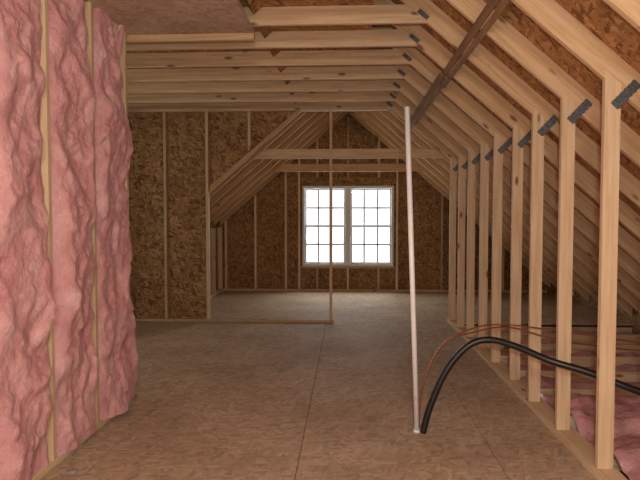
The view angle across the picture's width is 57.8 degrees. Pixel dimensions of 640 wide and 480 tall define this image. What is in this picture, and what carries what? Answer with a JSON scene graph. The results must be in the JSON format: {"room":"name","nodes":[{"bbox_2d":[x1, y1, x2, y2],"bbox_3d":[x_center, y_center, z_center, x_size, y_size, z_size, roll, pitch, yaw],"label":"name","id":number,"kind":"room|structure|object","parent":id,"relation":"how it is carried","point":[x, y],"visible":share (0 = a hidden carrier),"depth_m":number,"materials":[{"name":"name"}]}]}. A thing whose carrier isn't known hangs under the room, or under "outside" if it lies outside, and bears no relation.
{"room":"unfinished attic","nodes":[
{"label":"unfinished attic","id":0,"kind":"room"},
{"bbox_2d":[31,0,131,479],"bbox_3d":[-1.745,-0.068,1.635,0.147,3.000,6.100,0,2,3],"label":"wall","id":1,"kind":"structure","parent":0,"point":[54,460],"depth_m":3.46,"materials":[{"name":"brown wood"}]},
{"bbox_2d":[0,0,138,479],"bbox_3d":[-1.784,-0.097,1.972,0.471,2.960,6.181,0,2,3],"label":"insulation","id":2,"kind":"object","parent":1,"relation":"attached to","point":[29,307],"visible":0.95,"depth_m":3.51,"materials":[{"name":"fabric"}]},
{"bbox_2d":[210,221,222,296],"bbox_3d":[-2.086,0.345,10.025,0.110,1.482,3.420,0,2,3],"label":"wall","id":3,"kind":"structure","parent":0,"point":[216,251],"depth_m":11.39,"materials":[{"name":"brown wood"}]},
{"bbox_2d":[127,0,374,68],"bbox_3d":[-1.711,-1.792,3.375,4.150,0.018,9.720,0,2,3],"label":"ceiling","id":4,"kind":"structure","parent":0,"point":[266,3],"depth_m":5.08,"materials":[{"name":"brown wood"}]},
{"bbox_2d":[128,107,387,322],"bbox_3d":[-1.307,-0.338,8.194,4.500,2.998,0.098,0,2,3],"label":"wall partition","id":5,"kind":"structure","parent":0,"point":[179,157],"depth_m":8.24,"materials":[{"name":"brown wood"}]},
{"bbox_2d":[246,0,296,103],"bbox_3d":[-0.218,-2.048,3.292,0.758,0.665,9.720,0,2,3],"label":"ceiling slope","id":6,"kind":"object","parent":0,"point":[255,6],"visible":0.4,"depth_m":5.00,"materials":[{"name":"brown wood"}]},
{"bbox_2d":[40,291,631,479],"bbox_3d":[0.238,1.315,5.103,7.910,0.050,13.100,0,2,3],"label":"floor","id":7,"kind":"structure","parent":0,"point":[211,400],"depth_m":4.69,"materials":[{"name":"brown wood"}]},
{"bbox_2d":[65,468,78,474],"bbox_3d":[-1.446,1.352,3.388,0.068,0.018,0.079,0,2,3],"label":"paper scrap","id":8,"kind":"object","parent":7,"relation":"on","point":[73,471],"visible":1,"depth_m":3.37,"materials":[{"name":"beige paper"}]},
{"bbox_2d":[404,107,419,432],"bbox_3d":[0.637,0.215,3.986,0.126,2.241,0.052,0,2,3],"label":"vent pipe","id":9,"kind":"object","parent":7,"relation":"on","point":[416,429],"visible":1,"depth_m":3.97,"materials":[{"name":"plastic"}]},
{"bbox_2d":[419,324,639,426],"bbox_3d":[1.997,0.967,4.251,2.647,0.718,0.250,0,2,-3],"label":"copper refrigerant lines","id":10,"kind":"object","parent":7,"relation":"on","point":[505,325],"visible":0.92,"depth_m":4.23,"materials":[{"name":"brown metal"}]},
{"bbox_2d":[420,336,639,433],"bbox_3d":[1.745,1.011,3.697,2.190,0.685,0.176,1,3,19],"label":"flexible hose","id":11,"kind":"object","parent":7,"relation":"on","point":[481,340],"visible":0.92,"depth_m":3.91,"materials":[{"name":"plastic"}]},
{"bbox_2d":[447,319,627,479],"bbox_3d":[1.651,1.342,3.408,0.145,0.036,9.750,0,2,3],"label":"wall plate","id":12,"kind":"object","parent":7,"relation":"on","point":[571,439],"visible":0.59,"depth_m":4.15,"materials":[{"name":"brown wood"}]},
{"bbox_2d":[219,113,547,292],"bbox_3d":[1.206,-0.826,11.496,6.600,3.740,0.109,0,2,3],"label":"wall","id":13,"kind":"structure","parent":0,"point":[262,240],"depth_m":11.56,"materials":[{"name":"brown wood"}]},
{"bbox_2d":[302,186,393,265],"bbox_3d":[0.557,-0.277,11.550,1.812,1.594,0.110,0,2,3],"label":"frame","id":14,"kind":"object","parent":13,"relation":"attached to","point":[347,188],"visible":1,"depth_m":11.50,"materials":[{"name":"white plastic"}]},
{"bbox_2d":[305,189,390,263],"bbox_3d":[0.557,-0.276,11.557,1.710,1.494,0.065,0,2,3],"label":"sash","id":15,"kind":"object","parent":14,"relation":"in","point":[306,207],"visible":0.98,"depth_m":11.54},
{"bbox_2d":[388,0,639,264],"bbox_3d":[2.227,-0.718,4.923,3.968,3.457,13.100,0,2,3],"label":"roof sheathing","id":16,"kind":"structure","parent":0,"point":[597,16],"depth_m":3.81,"materials":[{"name":"brown wood"}]},
{"bbox_2d":[127,101,632,332],"bbox_3d":[0.421,-0.579,8.188,7.850,3.959,0.047,0,2,3],"label":"roof truss","id":17,"kind":"object","parent":16,"relation":"attached to","point":[454,159],"visible":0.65,"depth_m":8.11,"materials":[{"name":"brown wood"}]},
{"bbox_2d":[213,111,556,287],"bbox_3d":[1.224,-0.855,10.818,6.500,3.624,0.038,0,2,3],"label":"rafters","id":18,"kind":"object","parent":16,"relation":"attached to","point":[280,166],"visible":0.44,"depth_m":10.80,"materials":[{"name":"brown wood"}]},
{"bbox_2d":[220,111,550,287],"bbox_3d":[1.252,-0.879,11.406,6.500,3.624,0.038,0,2,3],"label":"rafters","id":19,"kind":"object","parent":16,"relation":"attached to","point":[343,113],"visible":0.47,"depth_m":11.35,"materials":[{"name":"brown wood"}]},
{"bbox_2d":[210,111,574,295],"bbox_3d":[1.194,-0.830,10.209,6.500,3.624,0.038,0,2,3],"label":"rafters","id":20,"kind":"object","parent":16,"relation":"attached to","point":[368,114],"visible":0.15,"depth_m":10.15,"materials":[{"name":"brown wood"}]},
{"bbox_2d":[210,111,588,301],"bbox_3d":[1.165,-0.804,9.600,6.500,3.624,0.038,0,2,3],"label":"rafters","id":21,"kind":"object","parent":16,"relation":"attached to","point":[377,114],"visible":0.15,"depth_m":9.54,"materials":[{"name":"brown wood"}]},
{"bbox_2d":[210,110,597,300],"bbox_3d":[1.135,-0.779,8.991,6.500,3.624,0.038,0,2,3],"label":"rafters","id":22,"kind":"object","parent":16,"relation":"attached to","point":[392,118],"visible":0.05,"depth_m":8.93,"materials":[{"name":"brown wood"}]},
{"bbox_2d":[210,109,623,313],"bbox_3d":[1.106,-0.754,8.383,6.500,3.624,0.038,0,2,3],"label":"rafters","id":23,"kind":"object","parent":16,"relation":"attached to","point":[433,152],"visible":0.4,"depth_m":8.38,"materials":[{"name":"brown wood"}]},
{"bbox_2d":[548,284,639,333],"bbox_3d":[4.199,1.286,4.911,0.020,0.544,13.100,0,2,3],"label":"wall","id":24,"kind":"structure","parent":0,"point":[634,320],"depth_m":8.53,"materials":[{"name":"brown wood"}]},
{"bbox_3d":[2.921,1.617,3.283,2.375,0.018,9.700,0,2,3],"label":"board","id":25,"kind":"object","parent":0,"visible":0},
{"bbox_2d":[127,0,639,409],"bbox_3d":[0.276,-0.455,5.194,7.850,3.959,0.047,0,2,3],"label":"roof truss","id":26,"kind":"object","parent":25,"relation":"on","point":[406,35],"visible":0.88,"depth_m":5.11,"materials":[{"name":"brown wood"}]},
{"bbox_2d":[127,24,639,381],"bbox_3d":[0.305,-0.480,5.803,7.850,3.959,0.047,0,2,3],"label":"roof truss","id":27,"kind":"object","parent":25,"relation":"on","point":[502,136],"visible":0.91,"depth_m":5.73,"materials":[{"name":"brown wood"}]},
{"bbox_2d":[127,47,639,366],"bbox_3d":[0.335,-0.505,6.411,7.850,3.959,0.047,0,2,3],"label":"roof truss","id":28,"kind":"object","parent":25,"relation":"on","point":[406,72],"visible":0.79,"depth_m":6.34,"materials":[{"name":"brown wood"}]},
{"bbox_2d":[127,49,639,353],"bbox_3d":[0.364,-0.530,7.020,7.850,3.959,0.047,0,2,3],"label":"roof truss","id":29,"kind":"object","parent":25,"relation":"on","point":[401,85],"visible":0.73,"depth_m":6.95,"materials":[{"name":"brown wood"}]},
{"bbox_2d":[127,65,639,343],"bbox_3d":[0.394,-0.555,7.629,7.850,3.959,0.047,0,2,3],"label":"roof truss","id":30,"kind":"object","parent":25,"relation":"on","point":[428,123],"visible":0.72,"depth_m":7.55,"materials":[{"name":"brown wood"}]},
{"bbox_2d":[243,0,639,432],"bbox_3d":[0.247,-0.429,4.585,7.850,3.959,0.047,0,2,3],"label":"roof truss","id":31,"kind":"object","parent":25,"relation":"on","point":[545,117],"visible":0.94,"depth_m":4.50,"materials":[{"name":"brown wood"}]},
{"bbox_2d":[410,0,510,127],"bbox_3d":[1.122,-1.467,5.146,0.110,0.082,5.700,0,2,3],"label":"board","id":32,"kind":"object","parent":31,"relation":"attached to","point":[441,78],"visible":0.94,"depth_m":4.39,"materials":[{"name":"brown wood"}]},
{"bbox_2d":[446,0,639,470],"bbox_3d":[0.217,-0.404,3.976,7.850,3.959,0.047,0,2,3],"label":"roof truss","id":33,"kind":"object","parent":25,"relation":"on","point":[576,101],"visible":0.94,"depth_m":3.88,"materials":[{"name":"brown wood"}]},
{"bbox_2d":[477,329,639,479],"bbox_3d":[2.916,1.396,3.324,2.300,0.336,9.400,0,2,3],"label":"insulation","id":34,"kind":"object","parent":25,"relation":"on","point":[582,407],"visible":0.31,"depth_m":4.27,"materials":[{"name":"fabric"}]},
{"bbox_2d":[511,0,639,468],"bbox_3d":[0.188,-0.379,3.368,7.850,3.959,0.047,0,2,3],"label":"roof truss","id":35,"kind":"object","parent":25,"relation":"on","point":[621,82],"visible":1,"depth_m":3.28,"materials":[{"name":"brown wood"}]},
{"bbox_2d":[91,0,254,42],"bbox_3d":[-1.161,-1.604,3.469,1.140,0.079,2.545,0,2,3],"label":"ceiling panel","id":36,"kind":"object","parent":35,"relation":"attached to","point":[144,21],"visible":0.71,"depth_m":4.37,"materials":[{"name":"brown wood"}]},
{"bbox_2d":[603,0,639,31],"bbox_3d":[0.159,-0.354,2.759,7.850,3.959,0.047,0,2,3],"label":"roof truss","id":37,"kind":"object","parent":25,"relation":"on","point":[629,10],"visible":1,"depth_m":2.65,"materials":[{"name":"brown wood"}]}
]}

